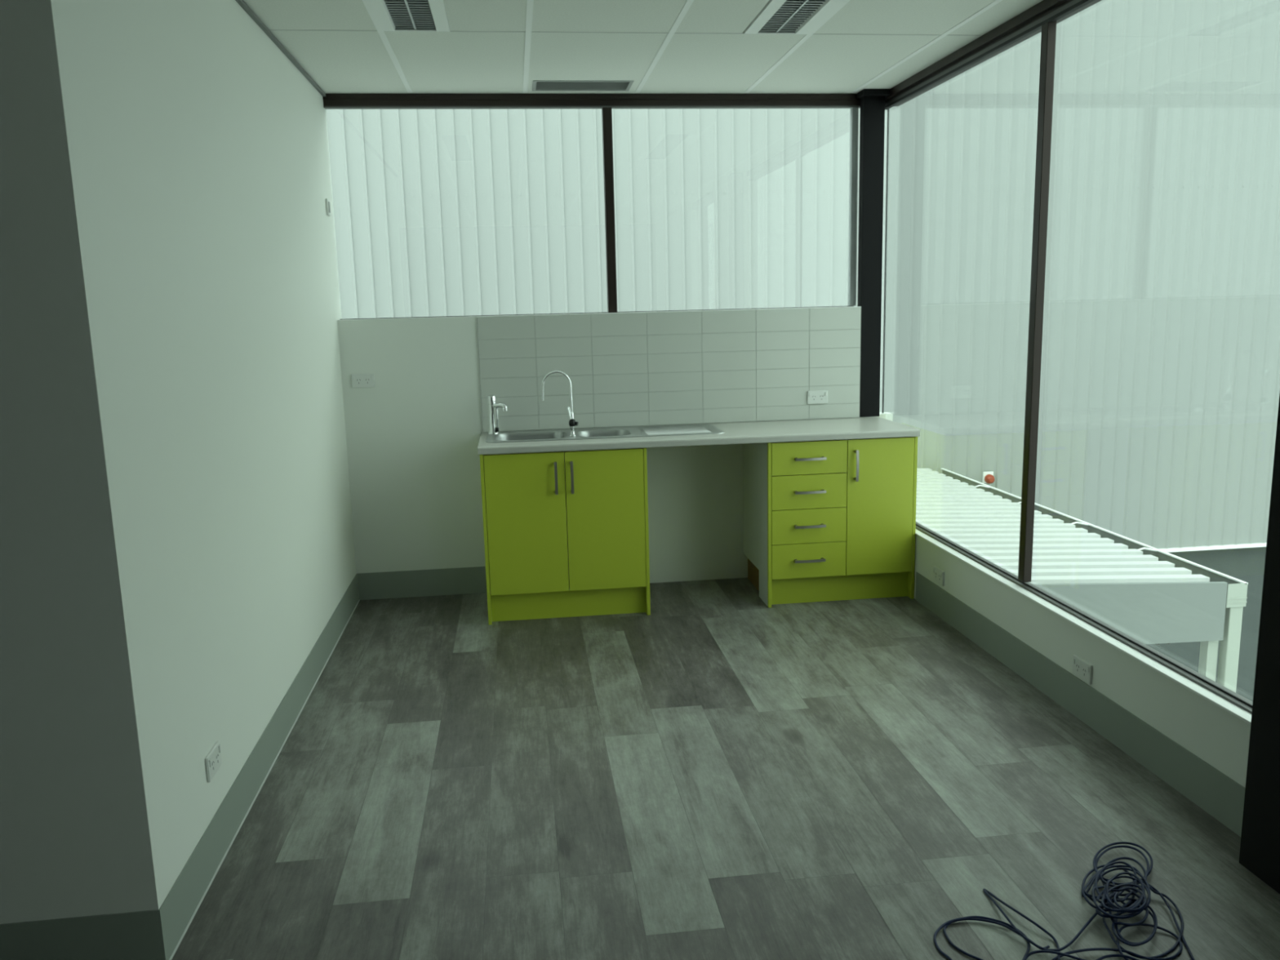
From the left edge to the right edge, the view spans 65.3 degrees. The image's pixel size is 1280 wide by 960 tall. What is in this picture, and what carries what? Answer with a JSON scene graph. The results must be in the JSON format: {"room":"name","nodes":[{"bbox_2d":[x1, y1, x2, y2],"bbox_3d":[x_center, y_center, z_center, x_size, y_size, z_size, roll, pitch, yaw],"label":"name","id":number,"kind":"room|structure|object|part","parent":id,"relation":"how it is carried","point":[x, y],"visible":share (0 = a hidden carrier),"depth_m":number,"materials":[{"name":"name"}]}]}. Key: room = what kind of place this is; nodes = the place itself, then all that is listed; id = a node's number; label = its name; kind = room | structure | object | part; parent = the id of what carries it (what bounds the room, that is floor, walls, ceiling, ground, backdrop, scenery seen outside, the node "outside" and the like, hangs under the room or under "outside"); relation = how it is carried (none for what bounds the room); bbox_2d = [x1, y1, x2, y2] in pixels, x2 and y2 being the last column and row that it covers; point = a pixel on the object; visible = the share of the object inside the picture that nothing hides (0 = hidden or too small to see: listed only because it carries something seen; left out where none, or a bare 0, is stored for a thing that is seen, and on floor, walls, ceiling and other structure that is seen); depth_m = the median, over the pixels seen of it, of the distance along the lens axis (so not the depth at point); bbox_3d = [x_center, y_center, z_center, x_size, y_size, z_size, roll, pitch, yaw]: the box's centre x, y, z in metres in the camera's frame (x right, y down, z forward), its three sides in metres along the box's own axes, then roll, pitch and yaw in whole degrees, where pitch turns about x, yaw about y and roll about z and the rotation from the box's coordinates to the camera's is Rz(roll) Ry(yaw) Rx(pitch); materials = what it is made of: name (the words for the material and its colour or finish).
{"room":"office kitchenette","nodes":[
{"label":"office kitchenette","id":0,"kind":"room"},
{"bbox_2d":[0,0,356,924],"bbox_3d":[-2.972,-0.372,3.578,3.200,2.740,3.231,-3,10,-7],"label":"wall","id":1,"kind":"structure","parent":0,"point":[177,541],"depth_m":2.47,"materials":[{"name":"paint"}]},
{"bbox_2d":[204,741,222,782],"bbox_3d":[-1.212,0.801,2.846,0.012,0.073,0.117,-3,10,-7],"label":"power outlet","id":2,"kind":"object","parent":1,"relation":"attached to","point":[213,761],"visible":1,"depth_m":2.83,"materials":[{"name":"white plastic"}]},
{"bbox_2d":[0,566,486,959],"bbox_3d":[-2.579,0.899,3.775,3.912,0.150,3.095,-3,10,-7],"label":"baseboard","id":3,"kind":"structure","parent":1,"relation":"attached to","point":[148,935],"depth_m":2.78,"materials":[{"name":"grey plastic"}]},
{"bbox_2d":[235,0,325,96],"bbox_3d":[-1.403,-1.680,3.516,0.016,0.014,3.164,-3,10,-7],"label":"trim","id":4,"kind":"structure","parent":1,"relation":"attached to","point":[244,6],"depth_m":4.05,"materials":[{"name":"white metal"}]},
{"bbox_2d":[325,198,330,216],"bbox_3d":[-1.572,-1.376,5.045,0.013,0.080,0.072,-3,10,-7],"label":"wall sensor","id":5,"kind":"object","parent":1,"relation":"attached to","point":[327,201],"visible":1,"depth_m":5.02,"materials":[{"name":"white plastic"}]},
{"bbox_2d":[337,307,858,595],"bbox_3d":[-0.167,-0.161,5.551,2.811,1.504,0.140,-3,10,-7],"label":"wall","id":6,"kind":"structure","parent":0,"point":[413,437],"depth_m":5.39,"materials":[{"name":"paint"}]},
{"bbox_2d":[351,373,375,387],"bbox_3d":[-1.453,-0.521,5.247,0.117,0.073,0.012,-3,10,-7],"label":"power outlet","id":7,"kind":"object","parent":6,"relation":"attached to","point":[358,380],"visible":1,"depth_m":5.25,"materials":[{"name":"white plastic"}]},
{"bbox_2d":[337,306,860,320],"bbox_3d":[-0.182,-0.899,5.394,2.810,0.004,0.087,-3,10,-7],"label":"trim","id":8,"kind":"structure","parent":6,"relation":"on","point":[855,306],"depth_m":5.29,"materials":[{"name":"grey metal"}]},
{"bbox_2d":[322,93,888,413],"bbox_3d":[-0.098,-0.904,5.464,2.995,2.286,0.064,-3,10,-7],"label":"window","id":9,"kind":"structure","parent":6,"relation":"in","point":[606,102],"depth_m":5.29,"materials":[{"name":"brown metal"}]},
{"bbox_3d":[-0.196,-0.913,5.459,2.800,0.008,0.047,-3,10,-7],"label":"sill frame","id":10,"kind":"part","parent":9,"relation":"part of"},
{"bbox_3d":[-0.125,-1.998,5.271,2.995,0.064,0.064,-3,10,-7],"label":"head frame","id":11,"kind":"part","parent":9,"relation":"part of","materials":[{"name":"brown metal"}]},
{"bbox_3d":[1.176,-1.498,5.517,0.035,1.058,0.035,-3,10,-7],"label":"frame","id":12,"kind":"part","parent":9,"relation":"part of","materials":[{"name":"grey metal"}]},
{"bbox_2d":[476,306,861,431],"bbox_3d":[0.186,-0.607,5.441,2.097,0.612,0.009,-3,10,-7],"label":"tile backsplash","id":13,"kind":"structure","parent":6,"relation":"attached to","point":[678,367],"depth_m":5.43,"materials":[{"name":"tile"}]},
{"bbox_3d":[-0.852,-0.558,5.319,0.003,0.610,0.009,-3,10,-7],"label":"edge trim","id":14,"kind":"part","parent":13,"relation":"part of","materials":[{"name":"white tile"}]},
{"bbox_2d":[807,390,827,404],"bbox_3d":[0.988,-0.460,5.558,0.117,0.073,0.012,-3,10,-7],"label":"power outlet","id":15,"kind":"object","parent":13,"relation":"attached to","point":[818,397],"visible":1,"depth_m":5.55,"materials":[{"name":"white plastic"}]},
{"bbox_2d":[243,0,1043,93],"bbox_3d":[-1.160,-1.231,0.844,6.230,0.015,8.745,-3,10,-7],"label":"ceiling","id":16,"kind":"structure","parent":0,"point":[339,62],"depth_m":4.25,"materials":[{"name":"tile"}]},
{"bbox_2d":[366,0,449,31],"bbox_3d":[-0.816,-1.723,3.378,0.267,0.091,1.180,-3,10,-7],"label":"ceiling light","id":17,"kind":"object","parent":16,"relation":"attached to","point":[417,15],"visible":1,"depth_m":3.76,"materials":[{"name":"metal"}]},
{"bbox_2d":[532,80,634,91],"bbox_3d":[-0.291,-2.022,5.021,0.496,0.083,0.234,-3,10,-7],"label":"ceiling vent","id":18,"kind":"object","parent":16,"relation":"in","point":[538,85],"visible":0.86,"depth_m":5.04,"materials":[{"name":"grey metal"}]},
{"bbox_2d":[269,29,980,35],"bbox_3d":[-1.152,-1.143,0.392,6.130,0.001,7.150,-3,10,-7],"label":"trim","id":19,"kind":"structure","parent":16,"relation":"attached to","point":[269,29],"depth_m":4.05,"materials":[{"name":"white metal"}]},
{"bbox_2d":[362,0,1002,93],"bbox_3d":[-1.212,-1.211,0.787,5.844,0.002,8.640,-3,10,-7],"label":"trim","id":20,"kind":"structure","parent":16,"relation":"attached to","point":[529,2],"depth_m":4.25,"materials":[{"name":"white metal"}]},
{"bbox_2d":[744,0,844,34],"bbox_3d":[0.634,-1.789,3.550,0.267,0.091,1.180,-3,10,-7],"label":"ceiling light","id":21,"kind":"object","parent":16,"relation":"attached to","point":[777,16],"visible":0.98,"depth_m":3.90,"materials":[{"name":"metal"}]},
{"bbox_2d":[171,577,1279,959],"bbox_3d":[-1.125,1.510,1.265,6.350,0.250,8.830,-3,10,-7],"label":"floor","id":22,"kind":"structure","parent":0,"point":[717,772],"depth_m":3.13,"materials":[{"name":"grey laminate"}]},
{"bbox_2d":[480,448,650,625],"bbox_3d":[-0.393,0.234,5.202,0.812,0.856,0.610,-3,10,-7],"label":"base cabinet","id":23,"kind":"object","parent":22,"relation":"on","point":[570,538],"visible":0.96,"depth_m":4.93,"materials":[{"name":"laminate"}]},
{"bbox_3d":[-0.790,0.249,5.173,0.016,0.856,0.576,-3,10,-7],"label":"panel","id":24,"kind":"part","parent":23,"relation":"part of","materials":[{"name":"laminate"}]},
{"bbox_3d":[-0.555,0.217,4.910,0.387,0.701,0.016,-3,10,-7],"label":"door","id":25,"kind":"part","parent":23,"relation":"part of","materials":[{"name":"laminate"}]},
{"bbox_3d":[-0.408,-0.009,4.864,0.016,0.160,0.035,-3,10,-7],"label":"handle","id":26,"kind":"part","parent":23,"relation":"part of","materials":[{"name":"silver metal"}]},
{"bbox_3d":[-0.331,-0.012,4.873,0.016,0.160,0.035,-3,10,-7],"label":"handle","id":27,"kind":"part","parent":23,"relation":"part of","materials":[{"name":"silver metal"}]},
{"bbox_3d":[-0.169,0.199,4.956,0.386,0.701,0.016,-3,10,-7],"label":"door","id":28,"kind":"part","parent":23,"relation":"part of","materials":[{"name":"laminate"}]},
{"bbox_3d":[-0.001,0.213,5.266,0.016,0.856,0.576,-3,10,-7],"label":"panel","id":29,"kind":"part","parent":23,"relation":"part of","materials":[{"name":"laminate"}]},
{"bbox_2d":[477,417,919,454],"bbox_3d":[0.283,-0.237,5.211,2.212,0.036,0.590,-3,10,-7],"label":"countertop","id":30,"kind":"structure","parent":23,"relation":"on","point":[822,429],"depth_m":4.99,"materials":[{"name":"laminate"}]},
{"bbox_2d":[487,394,507,434],"bbox_3d":[-0.743,-0.344,5.237,0.128,0.206,0.060,2,11,21],"label":"mixer tap","id":31,"kind":"object","parent":30,"relation":"on","point":[493,406],"visible":1,"depth_m":5.23,"materials":[{"name":"silver metal"}]},
{"bbox_3d":[-0.752,-0.329,5.235,0.023,0.108,0.023,-3,10,-7],"label":"lever","id":32,"kind":"part","parent":31,"relation":"part of","materials":[{"name":"silver metal"}]},
{"bbox_3d":[-0.728,-0.383,5.215,0.088,0.041,0.029,4,12,30],"label":"spout","id":33,"kind":"part","parent":31,"relation":"part of","materials":[{"name":"silver metal"}]},
{"bbox_2d":[542,370,577,436],"bbox_3d":[-0.405,-0.385,5.055,0.179,0.333,0.039,-3,10,-7],"label":"tap","id":34,"kind":"object","parent":30,"relation":"on","point":[572,423],"visible":1,"depth_m":5.06,"materials":[{"name":"silver metal"}]},
{"bbox_3d":[-0.416,-0.428,5.043,0.158,0.245,0.018,-3,10,-11],"label":"spout","id":35,"kind":"part","parent":34,"relation":"part of","materials":[{"name":"silver metal"}]},
{"bbox_3d":[-0.356,-0.337,5.066,0.024,0.069,0.007,-4,10,-15],"label":"lever","id":36,"kind":"part","parent":34,"relation":"part of","materials":[{"name":"silver metal"}]},
{"bbox_2d":[485,423,724,462],"bbox_3d":[-0.185,-0.173,5.219,1.210,0.150,0.413,-3,10,-7],"label":"sink","id":37,"kind":"object","parent":30,"relation":"in","point":[698,428],"visible":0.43,"depth_m":5.28,"materials":[{"name":"silver metal"}]},
{"bbox_3d":[-0.559,-0.154,5.162,0.360,0.150,0.305,-3,10,-7],"label":"bowl","id":38,"kind":"part","parent":37,"relation":"part of","materials":[{"name":"silver metal"}]},
{"bbox_3d":[-0.183,-0.184,5.189,0.265,0.120,0.255,-3,10,-7],"label":"bowl","id":39,"kind":"part","parent":37,"relation":"part of","materials":[{"name":"silver metal"}]},
{"bbox_2d":[742,436,917,607],"bbox_3d":[1.002,0.171,5.367,0.778,0.856,0.608,-3,10,-7],"label":"base cabinet","id":40,"kind":"object","parent":22,"relation":"on","point":[826,520],"visible":0.99,"depth_m":5.11,"materials":[{"name":"green laminate"}]},
{"bbox_3d":[0.621,0.184,5.348,0.016,0.856,0.556,-3,10,-7],"label":"panel","id":41,"kind":"part","parent":40,"relation":"part of","materials":[{"name":"white plastic"}]},
{"bbox_3d":[0.865,0.412,5.124,0.390,0.179,0.016,-3,10,-7],"label":"drawer","id":42,"kind":"part","parent":40,"relation":"part of","materials":[{"name":"laminate"}]},
{"bbox_3d":[0.860,0.234,5.093,0.390,0.176,0.016,-3,10,-7],"label":"drawer","id":43,"kind":"part","parent":40,"relation":"part of","materials":[{"name":"laminate"}]},
{"bbox_3d":[0.856,0.059,5.062,0.390,0.174,0.016,-3,10,-7],"label":"drawer","id":44,"kind":"part","parent":40,"relation":"part of","materials":[{"name":"laminate"}]},
{"bbox_3d":[0.852,-0.112,5.032,0.390,0.166,0.016,-3,10,-7],"label":"drawer","id":45,"kind":"part","parent":40,"relation":"part of","materials":[{"name":"laminate"}]},
{"bbox_3d":[0.867,0.411,5.098,0.160,0.016,0.035,-3,10,-7],"label":"handle","id":46,"kind":"part","parent":40,"relation":"part of","materials":[{"name":"silver metal"}]},
{"bbox_3d":[0.863,0.235,5.067,0.160,0.016,0.035,-3,10,-7],"label":"handle","id":47,"kind":"part","parent":40,"relation":"part of","materials":[{"name":"silver metal"}]},
{"bbox_3d":[0.858,0.060,5.037,0.160,0.016,0.035,-3,10,-7],"label":"handle","id":48,"kind":"part","parent":40,"relation":"part of","materials":[{"name":"silver metal"}]},
{"bbox_3d":[0.854,-0.106,5.007,0.160,0.016,0.035,-3,10,-7],"label":"handle","id":49,"kind":"part","parent":40,"relation":"part of","materials":[{"name":"silver metal"}]},
{"bbox_3d":[1.093,-0.072,5.043,0.016,0.160,0.035,-3,10,-7],"label":"handle","id":50,"kind":"part","parent":40,"relation":"part of","materials":[{"name":"silver metal"}]},
{"bbox_3d":[1.228,0.136,5.122,0.350,0.704,0.016,-3,10,-7],"label":"door","id":51,"kind":"part","parent":40,"relation":"part of","materials":[{"name":"laminate"}]},
{"bbox_3d":[1.378,0.151,5.429,0.016,0.856,0.574,-3,10,-7],"label":"panel","id":52,"kind":"part","parent":40,"relation":"part of","materials":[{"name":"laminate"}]},
{"bbox_2d":[933,841,1195,959],"bbox_3d":[1.073,1.072,2.530,0.736,0.064,0.530,-3,10,-7],"label":"cable","id":53,"kind":"object","parent":22,"relation":"on","point":[1107,902],"visible":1,"depth_m":2.50,"materials":[{"name":"black rubber"}]},
{"bbox_2d":[1239,393,1279,893],"bbox_3d":[1.673,-0.234,2.442,0.100,2.638,0.170,-3,10,-7],"label":"steel column","id":54,"kind":"structure","parent":22,"relation":"on","point":[1260,846],"depth_m":2.62,"materials":[{"name":"black metal"}]},
{"bbox_2d":[857,88,889,417],"bbox_3d":[1.270,-1.216,5.482,0.150,1.745,0.108,-3,10,-7],"label":"steel column","id":55,"kind":"structure","parent":0,"point":[872,121],"depth_m":5.46,"materials":[{"name":"black metal"}]},
{"bbox_2d":[858,412,892,421],"bbox_3d":[1.340,0.062,5.811,0.219,0.900,0.080,-3,10,-7],"label":"wall","id":56,"kind":"structure","parent":0,"point":[886,415],"depth_m":5.71,"materials":[{"name":"paint"}]},
{"bbox_2d":[914,530,1251,787],"bbox_3d":[1.684,0.721,3.636,0.108,0.342,4.480,-3,10,-7],"label":"wall","id":57,"kind":"structure","parent":0,"point":[1216,736],"depth_m":3.49,"materials":[{"name":"paint"}]},
{"bbox_2d":[933,565,944,586],"bbox_3d":[1.462,0.470,4.897,0.012,0.073,0.117,-3,10,-7],"label":"power outlet","id":58,"kind":"object","parent":57,"relation":"attached to","point":[938,574],"visible":1,"depth_m":4.89,"materials":[{"name":"white plastic"}]},
{"bbox_2d":[884,0,1253,713],"bbox_3d":[1.575,-0.702,4.090,0.097,2.287,3.157,-3,10,-7],"label":"window","id":59,"kind":"structure","parent":57,"relation":"in","point":[1043,17],"depth_m":3.97,"materials":[{"name":"brown metal"}]},
{"bbox_3d":[1.550,-1.793,3.884,0.097,0.066,3.130,-3,10,-7],"label":"head frame","id":60,"kind":"part","parent":59,"relation":"part of","materials":[{"name":"brown metal"}]},
{"bbox_3d":[1.605,0.421,4.288,0.063,0.006,3.155,-3,10,-7],"label":"sill frame","id":61,"kind":"part","parent":59,"relation":"part of","materials":[{"name":"metal"}]},
{"bbox_2d":[915,572,1244,836],"bbox_3d":[1.671,0.874,3.324,0.004,0.150,3.820,-3,10,-7],"label":"baseboard","id":62,"kind":"structure","parent":57,"relation":"attached to","point":[1216,793],"depth_m":3.55,"materials":[{"name":"grey plastic"}]},
{"bbox_2d":[1072,654,1092,684],"bbox_3d":[1.618,0.694,3.662,0.012,0.073,0.117,-3,10,-7],"label":"power outlet","id":63,"kind":"object","parent":57,"relation":"attached to","point":[1082,668],"visible":1,"depth_m":3.65,"materials":[{"name":"white plastic"}]},
{"bbox_2d":[915,528,1251,724],"bbox_3d":[1.556,0.434,4.269,0.041,0.010,3.105,-3,10,-7],"label":"window sill","id":64,"kind":"structure","parent":57,"relation":"on","point":[1240,713],"depth_m":3.52,"materials":[{"name":"white paint"}]},
{"label":"outside","id":65,"kind":"structure","parent":0,"visible":0},
{"bbox_3d":[21.753,8.946,-17.721,80.000,0.200,66.120,-3,10,-7],"label":"ground","id":66,"kind":"structure","parent":65,"visible":0},
{"bbox_2d":[325,0,1279,702],"bbox_3d":[5.885,-1.349,12.452,35.408,10.350,0.660,-3,10,-7],"label":"neighbouring building","id":67,"kind":"structure","parent":66,"relation":"on","point":[1160,379],"depth_m":11.64,"materials":[{"name":"white metal"}]},
{"bbox_2d":[982,471,995,485],"bbox_3d":[4.237,0.025,12.126,0.130,0.243,0.112,-3,10,-7],"label":"button","id":68,"kind":"object","parent":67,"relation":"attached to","point":[988,477],"visible":0.92,"depth_m":12.11,"materials":[{"name":"red plastic"}]},
{"bbox_2d":[915,467,1248,692],"bbox_3d":[2.623,2.308,9.741,2.829,4.251,5.134,-3,10,-7],"label":"conveyor","id":69,"kind":"structure","parent":66,"relation":"on","point":[1152,595],"depth_m":7.32,"materials":[{"name":"white metal"}]},
{"bbox_3d":[4.146,2.945,7.515,0.080,3.695,0.080,-3,10,-7],"label":"post","id":70,"kind":"part","parent":69,"relation":"part of","materials":[{"name":"white metal"}]}
]}

